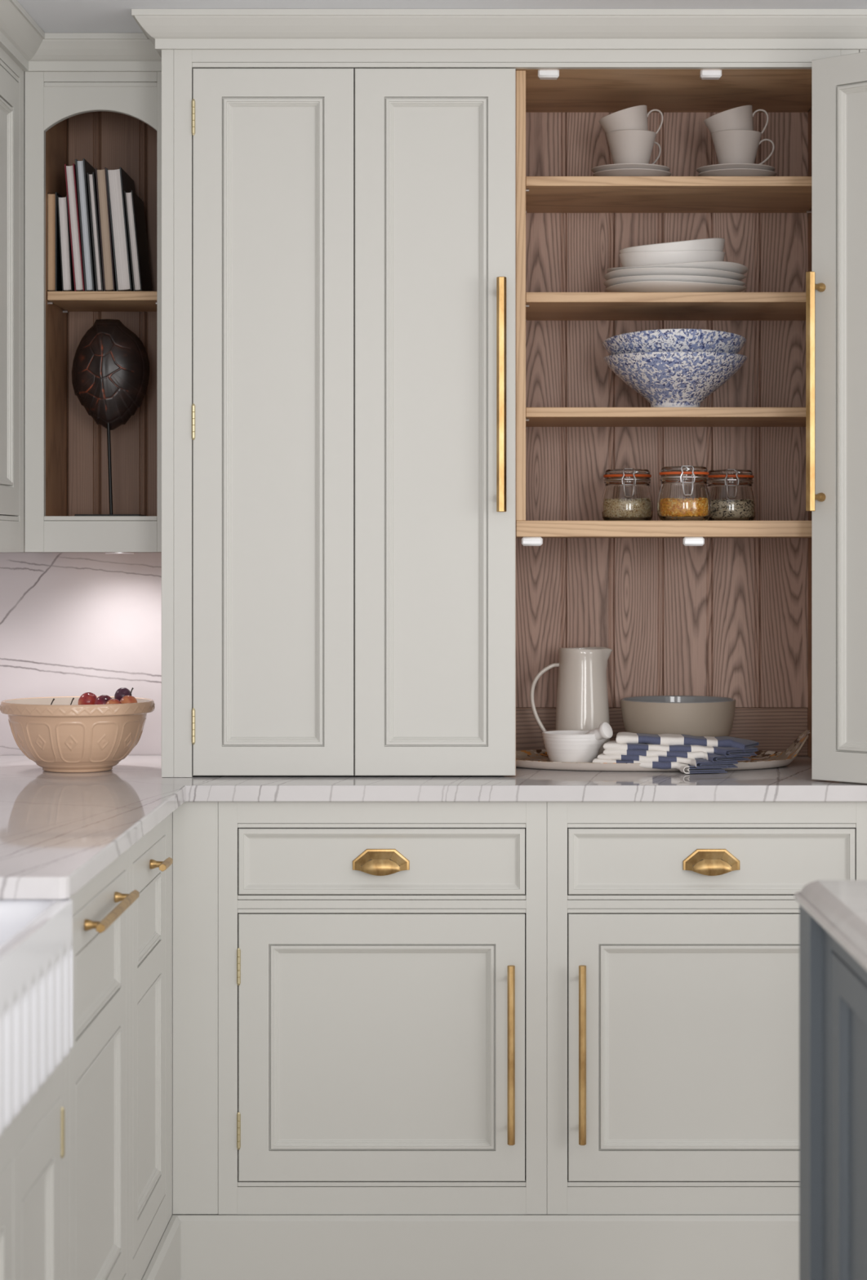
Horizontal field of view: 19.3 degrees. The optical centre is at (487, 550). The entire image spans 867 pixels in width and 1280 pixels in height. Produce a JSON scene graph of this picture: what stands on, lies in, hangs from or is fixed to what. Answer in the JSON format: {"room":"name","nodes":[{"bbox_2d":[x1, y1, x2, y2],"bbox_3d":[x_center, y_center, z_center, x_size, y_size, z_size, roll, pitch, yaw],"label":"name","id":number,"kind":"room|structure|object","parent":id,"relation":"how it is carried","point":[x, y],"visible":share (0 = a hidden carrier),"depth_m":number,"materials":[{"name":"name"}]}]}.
{"room":"kitchen","nodes":[
{"label":"kitchen","id":0,"kind":"room"},
{"bbox_2d":[141,1213,177,1279],"bbox_3d":[1.440,1.396,1.583,5.520,0.100,7.706,0,0,0],"label":"floor","id":1,"kind":"structure","parent":0,"point":[172,1214],"depth_m":4.93,"materials":[{"name":"stone"}]},
{"bbox_2d":[0,1058,65,1279],"bbox_3d":[-0.872,0.833,2.991,0.604,0.754,0.962,0,0,0],"label":"base cabinet","id":2,"kind":"object","parent":1,"relation":"on","point":[33,1146],"visible":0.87,"depth_m":3.27,"materials":[{"name":"paint"}]},
{"bbox_2d":[65,848,139,1279],"bbox_3d":[-0.858,0.833,3.784,0.633,0.754,0.620,0,0,0],"label":"base cabinet","id":3,"kind":"object","parent":1,"relation":"on","point":[97,1064],"visible":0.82,"depth_m":3.83,"materials":[{"name":"paint"}]},
{"bbox_2d":[0,755,866,899],"bbox_3d":[-0.242,0.441,3.772,1.954,0.030,3.085,0,0,0],"label":"countertop","id":4,"kind":"structure","parent":3,"relation":"on","point":[59,831],"depth_m":4.63,"materials":[{"name":"white stone"}]},
{"bbox_2d":[0,897,72,1136],"bbox_3d":[-0.769,0.560,2.969,0.453,0.206,0.787,0,0,0],"label":"sink","id":5,"kind":"object","parent":4,"relation":"in","point":[36,935],"visible":1,"depth_m":3.09,"materials":[{"name":"white ceramic"}]},
{"bbox_2d":[0,696,155,773],"bbox_3d":[-0.796,0.358,4.955,0.301,0.135,0.301,0,0,0],"label":"mixing bowl","id":6,"kind":"object","parent":4,"relation":"on","point":[60,736],"visible":1,"depth_m":4.86,"materials":[{"name":"ceramic"}]},
{"bbox_2d":[105,698,121,704],"bbox_3d":[-0.719,0.301,4.905,0.034,0.034,0.033,0,0,-11],"label":"plum","id":7,"kind":"object","parent":6,"relation":"in","point":[112,700],"visible":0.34,"depth_m":4.90,"materials":[{"name":"food"}]},
{"bbox_2d":[120,687,137,703],"bbox_3d":[-0.693,0.290,4.925,0.036,0.051,0.036,0,0,22],"label":"plum","id":8,"kind":"object","parent":6,"relation":"in","point":[126,699],"visible":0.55,"depth_m":4.91,"materials":[{"name":"orange food"}]},
{"label":"plum","id":9,"kind":"object","parent":6,"relation":"in","visible":0},
{"label":"plum","id":10,"kind":"object","parent":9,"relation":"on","visible":0},
{"bbox_2d":[93,694,111,704],"bbox_3d":[-0.742,0.299,4.935,0.039,0.040,0.039,0,0,25],"label":"plum","id":11,"kind":"object","parent":10,"relation":"on","point":[101,700],"visible":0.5,"depth_m":4.92,"materials":[{"name":"red food"}]},
{"label":"plum","id":12,"kind":"object","parent":6,"relation":"in","visible":0},
{"bbox_2d":[78,692,97,704],"bbox_3d":[-0.777,0.295,4.965,0.039,0.040,0.039,0,0,12],"label":"plum","id":13,"kind":"object","parent":12,"relation":"on","point":[87,698],"visible":0.48,"depth_m":4.95,"materials":[{"name":"red food"}]},
{"label":"plum","id":14,"kind":"object","parent":6,"relation":"in","visible":0},
{"bbox_2d":[114,687,132,701],"bbox_3d":[-0.712,0.285,4.985,0.035,0.035,0.035,0,0,27],"label":"plum","id":15,"kind":"object","parent":14,"relation":"on","point":[121,692],"visible":0.48,"depth_m":4.97,"materials":[{"name":"purple food"}]},
{"bbox_2d":[131,8,866,783],"bbox_3d":[0.095,-0.291,4.920,1.513,1.433,0.829,0,0,0],"label":"cabinet","id":16,"kind":"object","parent":4,"relation":"on","point":[491,416],"visible":0.98,"depth_m":4.80,"materials":[{"name":"paint"}]},
{"bbox_2d":[601,468,653,520],"bbox_3d":[0.277,-0.110,5.045,0.103,0.105,0.103,0,0,-40],"label":"glass jar","id":17,"kind":"object","parent":16,"relation":"on","point":[627,495],"visible":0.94,"depth_m":5.00,"materials":[{"name":"clear glass"}]},
{"bbox_2d":[592,168,671,176],"bbox_3d":[0.286,-0.732,5.045,0.155,0.026,0.155,0,0,0],"label":"saucer","id":18,"kind":"object","parent":16,"relation":"on","point":[624,171],"visible":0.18,"depth_m":4.98,"materials":[{"name":"white ceramic"}]},
{"bbox_2d":[591,163,669,173],"bbox_3d":[0.283,-0.742,5.045,0.155,0.026,0.155,0,0,0],"label":"saucer","id":19,"kind":"object","parent":18,"relation":"on","point":[620,166],"visible":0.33,"depth_m":4.98,"materials":[{"name":"white ceramic"}]},
{"bbox_2d":[605,129,661,164],"bbox_3d":[0.285,-0.780,5.049,0.100,0.091,0.108,0,0,15],"label":"cup","id":20,"kind":"object","parent":19,"relation":"on","point":[626,146],"visible":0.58,"depth_m":5.01,"materials":[{"name":"white ceramic"}]},
{"bbox_2d":[598,105,663,133],"bbox_3d":[0.274,-0.825,5.049,0.113,0.109,0.098,0,0,-37],"label":"cup","id":21,"kind":"object","parent":20,"relation":"in","point":[635,117],"visible":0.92,"depth_m":5.01,"materials":[{"name":"white ceramic"}]},
{"bbox_2d":[515,520,811,537],"bbox_3d":[0.358,-0.042,5.050,0.608,0.030,0.470,0,0,0],"label":"shelf","id":22,"kind":"object","parent":16,"relation":"attached to","point":[524,529],"depth_m":4.82,"materials":[{"name":"brown wood"}]},
{"bbox_2d":[525,407,805,426],"bbox_3d":[0.368,-0.266,5.088,0.588,0.018,0.392,0,0,0],"label":"shelf","id":23,"kind":"object","parent":16,"relation":"attached to","point":[535,416],"depth_m":4.90,"materials":[{"name":"brown wood"}]},
{"bbox_2d":[525,292,805,320],"bbox_3d":[0.368,-0.487,5.088,0.588,0.019,0.392,0,0,0],"label":"shelf","id":24,"kind":"object","parent":16,"relation":"attached to","point":[540,306],"depth_m":4.98,"materials":[{"name":"brown wood"}]},
{"bbox_2d":[525,176,811,213],"bbox_3d":[0.368,-0.709,5.088,0.588,0.018,0.392,0,0,0],"label":"shelf","id":25,"kind":"object","parent":16,"relation":"attached to","point":[544,194],"depth_m":5.01,"materials":[{"name":"brown wood"}]},
{"bbox_2d":[603,351,747,407],"bbox_3d":[0.372,-0.330,5.050,0.285,0.108,0.285,0,0,31],"label":"bowl","id":26,"kind":"object","parent":16,"relation":"on","point":[664,379],"visible":0.91,"depth_m":4.96,"materials":[{"name":"blue ceramic"}]},
{"bbox_2d":[602,328,746,355],"bbox_3d":[0.371,-0.366,5.061,0.284,0.126,0.284,0,0,36],"label":"bowl","id":27,"kind":"object","parent":26,"relation":"in","point":[659,340],"visible":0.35,"depth_m":4.95,"materials":[{"name":"blue ceramic"}]},
{"bbox_2d":[604,280,746,292],"bbox_3d":[0.374,-0.510,5.059,0.281,0.026,0.281,0,0,0],"label":"plate","id":28,"kind":"object","parent":16,"relation":"on","point":[641,286],"visible":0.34,"depth_m":4.96,"materials":[{"name":"white ceramic"}]},
{"bbox_2d":[603,275,745,287],"bbox_3d":[0.373,-0.522,5.060,0.281,0.028,0.281,0,0,-40],"label":"plate","id":29,"kind":"object","parent":28,"relation":"on","point":[615,281],"visible":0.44,"depth_m":4.95,"materials":[{"name":"white ceramic"}]},
{"bbox_2d":[604,266,746,280],"bbox_3d":[0.372,-0.537,5.061,0.281,0.030,0.281,0,0,10],"label":"plate","id":30,"kind":"object","parent":29,"relation":"on","point":[651,270],"visible":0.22,"depth_m":4.95,"materials":[{"name":"white ceramic"}]},
{"bbox_2d":[606,261,748,274],"bbox_3d":[0.376,-0.548,5.061,0.281,0.029,0.281,0,0,-30],"label":"plate","id":31,"kind":"object","parent":30,"relation":"on","point":[740,268],"visible":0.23,"depth_m":4.95,"materials":[{"name":"white ceramic"}]},
{"bbox_2d":[618,249,724,266],"bbox_3d":[0.366,-0.565,5.060,0.210,0.052,0.181,0,0,0],"label":"bowl","id":32,"kind":"object","parent":31,"relation":"on","point":[653,257],"visible":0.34,"depth_m":4.98,"materials":[{"name":"white ceramic"}]},
{"bbox_2d":[619,237,724,253],"bbox_3d":[0.366,-0.585,5.060,0.209,0.065,0.181,0,0,-4],"label":"bowl","id":33,"kind":"object","parent":32,"relation":"on","point":[716,243],"visible":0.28,"depth_m":4.98,"materials":[{"name":"white ceramic"}]},
{"bbox_2d":[657,465,711,520],"bbox_3d":[0.377,-0.110,4.885,0.103,0.105,0.103,0,0,37],"label":"glass jar","id":34,"kind":"object","parent":16,"relation":"on","point":[683,495],"visible":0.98,"depth_m":4.84,"materials":[{"name":"clear glass"}]},
{"bbox_2d":[706,468,755,520],"bbox_3d":[0.484,-0.110,5.085,0.103,0.105,0.103,0,0,-42],"label":"glass jar","id":35,"kind":"object","parent":16,"relation":"on","point":[732,497],"visible":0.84,"depth_m":5.04,"materials":[{"name":"clear glass"}]},
{"bbox_2d":[697,168,776,176],"bbox_3d":[0.494,-0.732,5.045,0.155,0.026,0.155,0,0,0],"label":"saucer","id":36,"kind":"object","parent":16,"relation":"on","point":[731,171],"visible":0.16,"depth_m":4.98,"materials":[{"name":"white ceramic"}]},
{"bbox_2d":[696,163,775,173],"bbox_3d":[0.491,-0.742,5.045,0.155,0.026,0.155,0,0,0],"label":"saucer","id":37,"kind":"object","parent":36,"relation":"on","point":[726,166],"visible":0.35,"depth_m":4.98,"materials":[{"name":"white ceramic"}]},
{"bbox_2d":[711,129,774,164],"bbox_3d":[0.495,-0.780,5.042,0.108,0.091,0.100,0,0,41],"label":"cup","id":38,"kind":"object","parent":37,"relation":"on","point":[731,146],"visible":0.62,"depth_m":5.01,"materials":[{"name":"white ceramic"}]},
{"bbox_2d":[703,105,768,133],"bbox_3d":[0.482,-0.825,5.049,0.113,0.109,0.098,0,0,-37],"label":"cup","id":39,"kind":"object","parent":38,"relation":"in","point":[740,117],"visible":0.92,"depth_m":5.01,"materials":[{"name":"white ceramic"}]},
{"bbox_2d":[515,729,810,771],"bbox_3d":[0.315,0.392,5.090,0.658,0.068,0.380,0,0,0],"label":"tray","id":40,"kind":"object","parent":4,"relation":"on","point":[535,758],"visible":0.47,"depth_m":4.96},
{"bbox_2d":[529,646,612,758],"bbox_3d":[0.176,0.308,5.164,0.148,0.226,0.111,0,0,30],"label":"jug","id":41,"kind":"object","parent":40,"relation":"on","point":[582,695],"visible":0.65,"depth_m":5.11,"materials":[{"name":"ceramic"}]},
{"bbox_2d":[542,729,607,762],"bbox_3d":[0.172,0.389,5.009,0.130,0.065,0.122,0,0,14],"label":"mortar","id":42,"kind":"object","parent":40,"relation":"on","point":[564,745],"visible":0.71,"depth_m":4.96,"materials":[{"name":"white ceramic"}]},
{"bbox_2d":[583,722,613,740],"bbox_3d":[0.194,0.367,4.991,0.110,0.066,0.034,0,0,36],"label":"pestle","id":43,"kind":"object","parent":42,"relation":"in","point":[604,731],"visible":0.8,"depth_m":4.96,"materials":[{"name":"white ceramic"}]},
{"bbox_2d":[592,758,727,773],"bbox_3d":[0.337,0.413,4.922,0.261,0.023,0.114,0,0,15],"label":"napkin","id":44,"kind":"object","parent":40,"relation":"on","point":[683,767],"visible":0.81,"depth_m":4.89,"materials":[{"name":"white fabric"}]},
{"bbox_2d":[596,753,737,768],"bbox_3d":[0.350,0.404,4.931,0.275,0.023,0.110,0,0,21],"label":"napkin","id":45,"kind":"object","parent":44,"relation":"on","point":[704,763],"visible":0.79,"depth_m":4.89,"materials":[{"name":"white fabric"}]},
{"bbox_2d":[603,749,751,762],"bbox_3d":[0.367,0.393,4.936,0.286,0.021,0.108,0,0,17],"label":"napkin","id":46,"kind":"object","parent":45,"relation":"on","point":[709,757],"visible":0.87,"depth_m":4.90,"materials":[{"name":"fabric"}]},
{"bbox_2d":[603,740,757,756],"bbox_3d":[0.373,0.384,4.946,0.296,0.024,0.104,0,0,13],"label":"napkin","id":47,"kind":"object","parent":46,"relation":"on","point":[611,744],"visible":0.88,"depth_m":4.91,"materials":[{"name":"white fabric"}]},
{"bbox_2d":[615,732,759,753],"bbox_3d":[0.389,0.374,4.965,0.278,0.035,0.092,0,0,6],"label":"napkin","id":48,"kind":"object","parent":47,"relation":"on","point":[621,737],"visible":1,"depth_m":4.93,"materials":[{"name":"blue fabric"}]},
{"bbox_2d":[620,695,735,736],"bbox_3d":[0.385,0.360,5.155,0.232,0.122,0.232,0,0,0],"label":"mixing bowl","id":49,"kind":"object","parent":40,"relation":"in","point":[691,715],"visible":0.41,"depth_m":5.06,"materials":[{"name":"ceramic"}]},
{"bbox_2d":[129,813,173,1279],"bbox_3d":[-0.858,0.833,4.372,0.633,0.754,0.554,0,0,0],"label":"base cabinet","id":50,"kind":"object","parent":1,"relation":"on","point":[151,860],"visible":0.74,"depth_m":4.38,"materials":[{"name":"paint"}]},
{"bbox_2d":[142,1214,180,1279],"bbox_3d":[-0.566,1.278,3.191,0.016,0.134,2.921,0,0,0],"label":"plinth","id":51,"kind":"object","parent":1,"relation":"on","point":[165,1264],"visible":1,"depth_m":4.48,"materials":[{"name":"paint"}]},
{"bbox_2d":[172,801,546,1214],"bbox_3d":[-0.233,0.833,4.931,0.683,0.754,0.638,0,0,0],"label":"base cabinet","id":52,"kind":"object","parent":1,"relation":"on","point":[382,966],"depth_m":4.65,"materials":[{"name":"paint"}]},
{"bbox_2d":[174,1214,799,1279],"bbox_3d":[0.068,1.278,4.642,1.280,0.134,0.014,0,0,0],"label":"plinth","id":53,"kind":"object","parent":1,"relation":"on","point":[213,1246],"visible":1,"depth_m":4.63,"materials":[{"name":"paint"}]},
{"bbox_2d":[546,801,866,1214],"bbox_3d":[0.408,0.833,4.931,0.599,0.754,0.638,0,0,0],"label":"base cabinet","id":54,"kind":"object","parent":1,"relation":"on","point":[673,927],"visible":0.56,"depth_m":4.65,"materials":[{"name":"paint"}]},
{"bbox_2d":[799,904,866,1279],"bbox_3d":[0.870,0.901,2.438,0.900,0.888,1.750,0,0,-1],"label":"base cabinet","id":55,"kind":"object","parent":1,"relation":"on","point":[833,984],"visible":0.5,"depth_m":3.13,"materials":[{"name":"paint"}]},
{"bbox_2d":[794,880,866,970],"bbox_3d":[0.893,0.441,2.423,0.954,0.030,1.818,0,0,-1],"label":"countertop","id":56,"kind":"structure","parent":55,"relation":"on","point":[839,907],"depth_m":3.09,"materials":[{"name":"white stone"}]},
{"bbox_2d":[8,94,811,755],"bbox_3d":[1.440,0.169,5.386,5.520,2.354,0.100,0,0,0],"label":"wall","id":57,"kind":"structure","parent":0,"point":[354,95],"depth_m":5.34,"materials":[{"name":"paint"}]},
{"bbox_2d":[0,552,161,755],"bbox_3d":[-0.917,0.215,5.326,0.606,0.422,0.020,0,0,0],"label":"backsplash","id":58,"kind":"structure","parent":57,"relation":"attached to","point":[72,624],"depth_m":5.32,"materials":[{"name":"stone"}]},
{"bbox_2d":[24,32,161,551],"bbox_3d":[-0.762,-0.502,5.147,0.297,1.010,0.373,0,0,0],"label":"upper cabinet","id":59,"kind":"object","parent":57,"relation":"attached to","point":[95,98],"visible":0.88,"depth_m":5.03,"materials":[{"name":"paint"}]},
{"bbox_2d":[47,191,62,291],"bbox_3d":[-0.864,-0.613,5.137,0.022,0.197,0.164,0,0,0],"label":"book","id":60,"kind":"object","parent":59,"relation":"on","point":[54,279],"visible":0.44,"depth_m":5.06,"materials":[{"name":"beige paper"}]},
{"bbox_2d":[57,195,74,291],"bbox_3d":[-0.838,-0.610,5.135,0.030,0.191,0.160,0,0,0],"label":"book","id":61,"kind":"object","parent":59,"relation":"on","point":[67,273],"visible":0.44,"depth_m":5.06,"materials":[{"name":"white paper"}]},
{"bbox_2d":[64,163,84,291],"bbox_3d":[-0.819,-0.641,5.150,0.040,0.254,0.190,0,0,0],"label":"book","id":62,"kind":"object","parent":59,"relation":"on","point":[70,171],"visible":0.38,"depth_m":5.06,"materials":[{"name":"white paper"}]},
{"bbox_2d":[75,158,96,291],"bbox_3d":[-0.798,-0.646,5.155,0.038,0.264,0.200,0,0,0],"label":"book","id":63,"kind":"object","parent":59,"relation":"on","point":[83,166],"visible":0.47,"depth_m":5.06,"materials":[{"name":"paper"}]},
{"bbox_2d":[86,172,103,291],"bbox_3d":[-0.778,-0.632,5.142,0.033,0.237,0.174,0,0,0],"label":"book","id":64,"kind":"object","parent":59,"relation":"on","point":[91,180],"visible":0.38,"depth_m":5.06,"materials":[{"name":"white paper"}]},
{"bbox_2d":[47,291,156,311],"bbox_3d":[-0.760,-0.505,5.167,0.221,0.018,0.243,0,0,0],"label":"shelf","id":65,"kind":"object","parent":59,"relation":"attached to","point":[57,301],"depth_m":5.07,"materials":[{"name":"brown wood"}]},
{"bbox_2d":[95,167,116,291],"bbox_3d":[-0.758,-0.637,5.142,0.039,0.246,0.174,0,0,0],"label":"book","id":66,"kind":"object","parent":59,"relation":"on","point":[106,243],"visible":0.39,"depth_m":5.06,"materials":[{"name":"beige paper"}]},
{"bbox_2d":[71,319,150,515],"bbox_3d":[-0.760,-0.268,5.128,0.158,0.399,0.095,0,0,0],"label":"shell ornament","id":67,"kind":"object","parent":59,"relation":"on","point":[110,369],"visible":0.99,"depth_m":5.11,"materials":[{"name":"black metal"}]},
{"bbox_2d":[104,552,134,553],"bbox_3d":[-0.740,0.004,5.130,0.060,0.003,0.060,0,0,0],"label":"puck light","id":68,"kind":"object","parent":59,"relation":"attached to","point":[104,553],"visible":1,"depth_m":5.10,"materials":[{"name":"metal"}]},
{"bbox_2d":[106,167,135,291],"bbox_3d":[-0.731,-0.637,5.152,0.051,0.247,0.194,0,0,0],"label":"book","id":69,"kind":"object","parent":59,"relation":"on","point":[118,181],"visible":0.66,"depth_m":5.06,"materials":[{"name":"paper"}]},
{"bbox_2d":[124,190,151,291],"bbox_3d":[-0.703,-0.614,5.140,0.035,0.201,0.170,0,0,0],"label":"book","id":70,"kind":"object","parent":59,"relation":"on","point":[135,209],"visible":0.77,"depth_m":5.07,"materials":[{"name":"paper"}]},
{"bbox_2d":[17,0,866,32],"bbox_3d":[1.440,-1.058,4.033,5.520,0.100,2.806,0,0,0],"label":"ceiling","id":71,"kind":"structure","parent":0,"point":[51,15],"depth_m":4.71,"materials":[{"name":"paint"}]},
{"bbox_3d":[-1.270,0.169,1.533,0.100,2.354,7.606,0,0,0],"label":"wall","id":72,"kind":"structure","parent":0,"visible":0},
{"bbox_2d":[0,0,44,552],"bbox_3d":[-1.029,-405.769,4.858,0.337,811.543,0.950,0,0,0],"label":"upper cabinet","id":73,"kind":"object","parent":72,"relation":"attached to","point":[21,37],"visible":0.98,"depth_m":4.89,"materials":[{"name":"paint"}]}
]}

